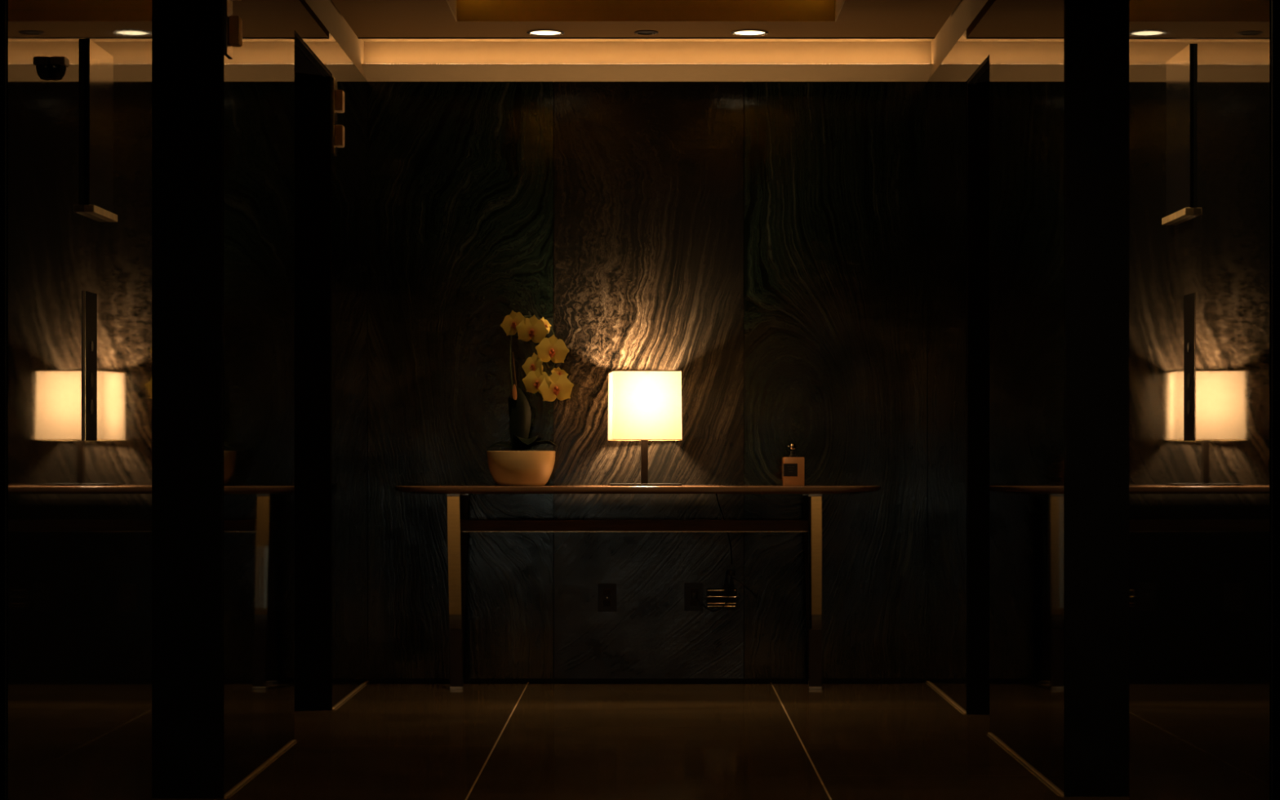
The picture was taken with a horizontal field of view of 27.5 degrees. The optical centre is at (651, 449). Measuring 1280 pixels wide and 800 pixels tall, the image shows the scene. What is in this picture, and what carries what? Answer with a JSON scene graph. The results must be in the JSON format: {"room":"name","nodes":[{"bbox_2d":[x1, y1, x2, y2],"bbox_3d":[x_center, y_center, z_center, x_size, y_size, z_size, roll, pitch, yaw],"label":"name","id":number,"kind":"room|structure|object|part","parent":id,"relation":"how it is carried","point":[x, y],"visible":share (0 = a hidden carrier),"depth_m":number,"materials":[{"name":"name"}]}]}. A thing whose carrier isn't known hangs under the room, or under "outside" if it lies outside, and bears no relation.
{"room":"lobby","nodes":[
{"label":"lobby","id":0,"kind":"room"},
{"bbox_2d":[0,0,368,799],"bbox_3d":[-1.352,-0.374,-1.250,0.240,2.797,25.500,0,0,0],"label":"wall","id":1,"kind":"structure","parent":0,"point":[184,586],"depth_m":7.63,"materials":[{"name":"black paint"}]},
{"bbox_2d":[48,56,69,80],"bbox_3d":[-1.242,-0.793,5.445,0.049,0.048,0.046,0,0,0],"label":"dome camera","id":2,"kind":"object","parent":1,"relation":"attached to","point":[58,65],"visible":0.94,"depth_m":5.43,"materials":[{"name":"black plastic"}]},
{"bbox_3d":[-1.362,-0.300,5.811,0.220,2.640,1.463,0,0,0],"label":"pier panel","id":3,"kind":"part","parent":1,"relation":"part of","materials":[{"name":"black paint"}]},
{"bbox_2d":[83,290,97,440],"bbox_3d":[-1.250,-0.185,5.813,0.010,0.330,0.124,0,0,0],"label":"station","id":4,"kind":"object","parent":1,"relation":"attached to","point":[90,299],"visible":1,"depth_m":5.80,"materials":[{"name":"metal"}]},
{"bbox_2d":[89,341,93,351],"bbox_3d":[-1.250,-0.230,5.813,0.010,0.022,0.022,0,0,0],"label":"switch","id":5,"kind":"object","parent":4,"relation":"attached to","point":[91,342],"depth_m":5.81,"materials":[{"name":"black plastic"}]},
{"bbox_2d":[84,38,117,222],"bbox_3d":[-1.241,-0.715,5.888,0.022,0.382,0.255,0,0,0],"label":"indicator","id":6,"kind":"object","parent":1,"relation":"attached to","point":[98,63],"visible":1,"depth_m":5.84,"materials":[{"name":"clear glass"}]},
{"bbox_2d":[225,0,242,58],"bbox_3d":[-1.233,-1.310,7.713,0.038,0.300,0.100,0,0,0],"label":"lantern","id":7,"kind":"object","parent":1,"relation":"attached to","point":[233,24],"visible":1,"depth_m":7.68,"materials":[{"name":"metal"}]},
{"bbox_3d":[-1.249,-1.310,7.713,0.006,0.300,0.100,0,0,0],"label":"plate","id":8,"kind":"part","parent":7,"relation":"part of","materials":[{"name":"metal"}]},
{"bbox_3d":[-1.362,-0.300,8.395,0.220,2.640,1.505,0,0,0],"label":"pier panel","id":9,"kind":"part","parent":1,"relation":"part of","materials":[{"name":"black paint"}]},
{"bbox_3d":[-1.362,-1.545,9.685,0.220,0.150,1.075,0,0,0],"label":"header panel","id":10,"kind":"part","parent":1,"relation":"part of","materials":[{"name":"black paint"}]},
{"bbox_2d":[333,77,344,156],"bbox_3d":[-1.233,-1.310,10.293,0.038,0.300,0.100,0,0,0],"label":"lantern","id":11,"kind":"object","parent":1,"relation":"attached to","point":[338,95],"visible":1,"depth_m":10.26,"materials":[{"name":"metal"}]},
{"bbox_3d":[-1.249,-1.310,10.293,0.006,0.300,0.100,0,0,0],"label":"plate","id":12,"kind":"part","parent":11,"relation":"part of","materials":[{"name":"metal"}]},
{"bbox_3d":[-1.362,-0.300,10.861,0.220,2.640,1.277,0,0,0],"label":"pier panel","id":13,"kind":"part","parent":1,"relation":"part of","materials":[{"name":"black paint"}]},
{"bbox_2d":[357,37,934,39],"bbox_3d":[-0.023,-1.695,10.599,2.339,0.054,0.028,0,0,0],"label":"trim","id":14,"kind":"structure","parent":1,"relation":"attached to","point":[357,37],"depth_m":10.59,"materials":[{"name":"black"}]},
{"bbox_2d":[486,450,555,485],"bbox_3d":[-0.563,0.081,11.250,0.298,0.150,0.298,0,0,0],"label":"bowl","id":15,"kind":"object","parent":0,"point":[507,468],"depth_m":11.14,"materials":[{"name":"ceramic"}]},
{"bbox_2d":[226,681,1061,799],"bbox_3d":[-0.020,1.057,-1.250,2.904,0.086,25.500,0,0,0],"label":"floor","id":16,"kind":"structure","parent":0,"point":[388,740],"depth_m":9.00,"materials":[{"name":"tile"}]},
{"bbox_2d":[394,484,880,688],"bbox_3d":[-0.061,0.588,11.270,2.095,0.864,0.400,0,0,0],"label":"console table","id":17,"kind":"object","parent":16,"relation":"on","point":[459,526],"visible":0.99,"depth_m":11.13,"materials":[{"name":"brown wood"}]},
{"bbox_3d":[-0.847,0.192,11.149,0.056,0.016,0.028,0,0,0],"label":"mounting plate","id":18,"kind":"part","parent":17,"relation":"part of","materials":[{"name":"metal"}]},
{"bbox_3d":[-0.840,0.604,11.139,0.068,0.808,0.042,0,0,0],"label":"leg","id":19,"kind":"part","parent":17,"relation":"part of","materials":[{"name":"wood"}]},
{"bbox_3d":[-0.832,1.014,11.127,0.055,0.012,0.026,0,0,0],"label":"foot plate","id":20,"kind":"part","parent":17,"relation":"part of","materials":[{"name":"metal"}]},
{"bbox_3d":[-0.833,0.604,11.400,0.068,0.808,0.059,0,0,0],"label":"leg","id":21,"kind":"part","parent":17,"relation":"part of","materials":[{"name":"brown wood"}]},
{"bbox_2d":[486,310,573,485],"bbox_3d":[-0.523,-0.222,11.250,0.376,0.755,0.296,0,0,0],"label":"potted orchid","id":22,"kind":"object","parent":17,"relation":"on","point":[517,466],"visible":1,"depth_m":11.20,"materials":[{"name":"plant"}]},
{"bbox_3d":[-0.592,-0.548,11.222,0.126,0.105,0.020,-14,-8,23],"label":"flower","id":23,"kind":"part","parent":22,"relation":"part of","materials":[{"name":"yellow plant"}]},
{"bbox_3d":[-0.511,-0.287,11.262,0.203,0.583,0.019,0,0,3],"label":"flower stem","id":24,"kind":"part","parent":22,"relation":"part of","materials":[{"name":"plant"}]},
{"bbox_3d":[-0.508,-0.366,11.222,0.126,0.105,0.020,-11,-12,42],"label":"flower","id":25,"kind":"part","parent":22,"relation":"part of","materials":[{"name":"yellow plant"}]},
{"bbox_3d":[-0.513,-0.518,11.199,0.143,0.120,0.022,9,9,2],"label":"flower","id":26,"kind":"part","parent":22,"relation":"part of","materials":[{"name":"yellow plant"}]},
{"bbox_3d":[-0.490,-0.295,11.199,0.136,0.114,0.021,6,10,18],"label":"flower","id":27,"kind":"part","parent":22,"relation":"part of","materials":[{"name":"yellow plant"}]},
{"bbox_3d":[-0.462,-0.536,11.231,0.015,0.074,0.088,-9,-7,30],"label":"flower","id":28,"kind":"part","parent":22,"relation":"part of","materials":[{"name":"yellow plant"}]},
{"bbox_3d":[-0.427,-0.433,11.195,0.147,0.122,0.023,6,5,-6],"label":"flower","id":29,"kind":"part","parent":22,"relation":"part of","materials":[{"name":"yellow plant"}]},
{"bbox_3d":[-0.412,-0.272,11.190,0.154,0.128,0.024,-6,4,-8],"label":"flower","id":30,"kind":"part","parent":22,"relation":"part of","materials":[{"name":"yellow plant"}]},
{"bbox_3d":[-0.400,-0.328,11.234,0.080,0.068,0.014,11,-31,-23],"label":"flower","id":31,"kind":"part","parent":22,"relation":"part of","materials":[{"name":"yellow plant"}]},
{"bbox_3d":[-0.074,0.328,11.270,1.512,0.049,0.060,0,0,0],"label":"rail","id":32,"kind":"part","parent":17,"relation":"part of","materials":[{"name":"brown wood"}]},
{"bbox_2d":[607,370,757,611],"bbox_3d":[0.144,0.187,11.320,0.659,1.050,0.350,0,0,-5],"label":"table lamp","id":33,"kind":"object","parent":17,"relation":"on","point":[644,406],"visible":0.95,"depth_m":11.13,"materials":[{"name":"fabric"}]},
{"bbox_3d":[-0.033,0.043,11.305,0.029,0.208,0.029,0,0,-5],"label":"stem","id":34,"kind":"part","parent":33,"relation":"part of","materials":[{"name":"brown metal"}]},
{"bbox_3d":[-0.033,-0.189,11.305,0.294,0.294,0.350,0,0,-5],"label":"lamp shade","id":35,"kind":"part","parent":33,"relation":"part of","materials":[{"name":"fabric"}]},
{"bbox_3d":[0.158,0.327,11.435,0.401,0.352,0.026,0,0,-16],"label":"power cord","id":36,"kind":"part","parent":33,"relation":"part of","materials":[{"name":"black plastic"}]},
{"bbox_3d":[0.324,0.636,11.469,0.275,0.152,0.023,0,0,-2],"label":"cord","id":37,"kind":"part","parent":33,"relation":"part of","materials":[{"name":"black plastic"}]},
{"bbox_2d":[782,444,804,485],"bbox_3d":[0.606,0.066,11.219,0.090,0.181,0.057,0,0,-7],"label":"glass bottle","id":38,"kind":"object","parent":17,"relation":"on","point":[793,466],"visible":1,"depth_m":11.19,"materials":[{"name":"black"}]},
{"bbox_3d":[0.692,0.604,11.400,0.071,0.808,0.059,0,0,0],"label":"leg","id":39,"kind":"part","parent":17,"relation":"part of","materials":[{"name":"brown wood"}]},
{"bbox_3d":[0.696,0.604,11.139,0.058,0.808,0.042,0,0,0],"label":"leg","id":40,"kind":"part","parent":17,"relation":"part of","materials":[{"name":"wood"}]},
{"bbox_3d":[0.696,0.192,11.149,0.060,0.016,0.028,0,0,0],"label":"mounting plate","id":41,"kind":"part","parent":17,"relation":"part of","materials":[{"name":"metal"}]},
{"bbox_3d":[0.696,1.014,11.127,0.055,0.012,0.026,0,0,0],"label":"foot plate","id":42,"kind":"part","parent":17,"relation":"part of","materials":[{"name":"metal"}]},
{"bbox_2d":[331,0,960,41],"bbox_3d":[-0.020,-1.830,-1.240,2.904,0.320,25.520,0,0,0],"label":"ceiling","id":43,"kind":"structure","parent":0,"point":[366,18],"depth_m":10.19,"materials":[{"name":"paint"}]},
{"bbox_3d":[-0.979,-1.695,-1.903,0.428,0.050,24.195,0,0,0],"label":"panel","id":44,"kind":"part","parent":43,"relation":"part of","materials":[{"name":"white paint"}]},
{"bbox_2d":[526,29,564,35],"bbox_3d":[-0.425,-1.668,10.449,0.152,0.008,0.152,0,0,0],"label":"recessed light","id":45,"kind":"object","parent":43,"relation":"in","point":[535,32],"visible":1,"depth_m":10.44,"materials":[{"name":"metal"}]},
{"bbox_3d":[-0.023,-1.695,10.403,2.339,0.050,0.416,0,0,0],"label":"panel","id":46,"kind":"part","parent":43,"relation":"part of","materials":[{"name":"white paint"}]},
{"bbox_2d":[634,30,658,35],"bbox_3d":[-0.022,-1.668,10.449,0.096,0.008,0.096,0,0,0],"label":"ceiling sensor","id":47,"kind":"object","parent":43,"relation":"attached to","point":[641,32],"visible":1,"depth_m":10.44,"materials":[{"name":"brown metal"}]},
{"bbox_2d":[730,29,768,35],"bbox_3d":[0.390,-1.668,10.449,0.152,0.008,0.152,0,0,0],"label":"recessed light","id":48,"kind":"object","parent":43,"relation":"in","point":[740,32],"visible":1,"depth_m":10.44,"materials":[{"name":"metal"}]},
{"bbox_3d":[0.932,-1.695,-1.903,0.429,0.050,24.195,0,0,0],"label":"panel","id":49,"kind":"part","parent":43,"relation":"part of","materials":[{"name":"white paint"}]},
{"bbox_2d":[367,81,927,678],"bbox_3d":[-0.020,-0.376,11.559,2.904,2.793,0.122,0,0,0],"label":"wall","id":50,"kind":"structure","parent":0,"point":[764,244],"depth_m":11.50,"materials":[{"name":"black stone"}]},
{"bbox_3d":[-0.843,-0.306,11.510,0.815,2.628,0.020,0,0,0],"label":"marble panel","id":51,"kind":"part","parent":50,"relation":"part of","materials":[{"name":"black stone"}]},
{"bbox_2d":[597,583,616,611],"bbox_3d":[-0.197,0.651,11.495,0.082,0.124,0.010,0,0,0],"label":"wall outlet","id":52,"kind":"object","parent":50,"relation":"attached to","point":[606,593],"visible":1,"depth_m":11.49,"materials":[{"name":"black plastic"}]},
{"bbox_2d":[603,589,611,595],"bbox_3d":[-0.197,0.627,11.492,0.034,0.028,0.003,0,0,0],"label":"socket","id":53,"kind":"object","parent":52,"relation":"attached to","point":[606,592],"depth_m":11.49,"materials":[{"name":"black plastic"}]},
{"bbox_2d":[603,600,611,606],"bbox_3d":[-0.197,0.675,11.492,0.034,0.028,0.003,0,0,0],"label":"socket","id":54,"kind":"object","parent":52,"relation":"attached to","point":[606,602],"depth_m":11.49,"materials":[{"name":"black plastic"}]},
{"bbox_2d":[361,41,933,81],"bbox_3d":[-0.020,-1.696,11.382,2.464,0.153,0.236,0,0,0],"label":"ceiling cove","id":55,"kind":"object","parent":50,"relation":"attached to","point":[384,61],"depth_m":11.35,"materials":[{"name":"paint"}]},
{"bbox_2d":[367,678,927,681],"bbox_3d":[-0.020,1.014,11.508,2.464,0.012,0.024,0,0,0],"label":"baseboard","id":56,"kind":"structure","parent":50,"relation":"attached to","point":[368,679],"depth_m":11.50,"materials":[{"name":"black wood"}]},
{"bbox_3d":[-0.014,-0.306,11.510,0.834,2.628,0.020,0,0,0],"label":"marble panel","id":57,"kind":"part","parent":50,"relation":"part of","materials":[{"name":"brown stone"}]},
{"bbox_2d":[684,582,702,610],"bbox_3d":[0.183,0.648,11.495,0.082,0.124,0.010,0,0,0],"label":"wall outlet","id":58,"kind":"object","parent":50,"relation":"attached to","point":[689,588],"visible":1,"depth_m":11.49,"materials":[{"name":"black plastic"}]},
{"bbox_2d":[689,588,697,594],"bbox_3d":[0.183,0.624,11.492,0.034,0.028,0.003,0,0,0],"label":"socket","id":59,"kind":"object","parent":58,"relation":"attached to","point":[691,590],"depth_m":11.49,"materials":[{"name":"black plastic"}]},
{"bbox_2d":[689,599,697,605],"bbox_3d":[0.183,0.672,11.492,0.034,0.028,0.003,0,0,0],"label":"socket","id":60,"kind":"object","parent":58,"relation":"attached to","point":[692,602],"depth_m":11.49,"materials":[{"name":"black plastic"}]},
{"bbox_2d":[706,588,736,608],"bbox_3d":[0.306,0.654,11.497,0.132,0.086,0.007,0,0,0],"label":"air vent","id":61,"kind":"object","parent":50,"relation":"attached to","point":[716,598],"visible":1,"depth_m":11.50,"materials":[{"name":"gold"}]},
{"bbox_3d":[0.808,-0.306,11.510,0.804,2.628,0.020,0,0,0],"label":"marble panel","id":62,"kind":"part","parent":50,"relation":"part of","materials":[{"name":"black stone"}]},
{"bbox_2d":[925,0,1279,799],"bbox_3d":[1.312,-0.374,-1.250,0.240,2.797,25.500,0,0,0],"label":"wall","id":63,"kind":"structure","parent":0,"point":[1104,582],"depth_m":7.67,"materials":[{"name":"black paint"}]},
{"bbox_3d":[1.322,-0.300,10.786,0.220,2.640,1.428,0,0,0],"label":"pier panel","id":64,"kind":"part","parent":63,"relation":"part of","materials":[{"name":"black paint"}]},
{"bbox_3d":[1.322,-1.520,9.726,0.220,0.200,0.692,0,0,0],"label":"header panel","id":65,"kind":"part","parent":63,"relation":"part of","materials":[{"name":"black paint"}]},
{"bbox_3d":[1.322,-0.300,8.533,0.220,2.640,1.694,0,0,0],"label":"pier panel","id":66,"kind":"part","parent":63,"relation":"part of","materials":[{"name":"black paint"}]},
{"bbox_2d":[1161,43,1193,225],"bbox_3d":[1.201,-0.715,5.965,0.022,0.382,0.270,0,0,0],"label":"indicator","id":67,"kind":"object","parent":63,"relation":"attached to","point":[1180,68],"visible":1,"depth_m":5.94,"materials":[{"name":"clear glass"}]},
{"bbox_2d":[1183,292,1195,440],"bbox_3d":[1.210,-0.185,5.874,0.010,0.330,0.122,0,0,0],"label":"station","id":68,"kind":"object","parent":63,"relation":"attached to","point":[1189,299],"visible":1,"depth_m":5.87,"materials":[{"name":"metal"}]},
{"bbox_2d":[1186,342,1190,351],"bbox_3d":[1.210,-0.230,5.874,0.010,0.022,0.022,0,0,0],"label":"switch","id":69,"kind":"object","parent":68,"relation":"attached to","point":[1188,343],"depth_m":5.87,"materials":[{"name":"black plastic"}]},
{"bbox_3d":[1.319,-0.300,5.862,0.227,2.640,1.470,0,0,0],"label":"pier panel","id":70,"kind":"part","parent":63,"relation":"part of","materials":[{"name":"black paint"}]}
]}

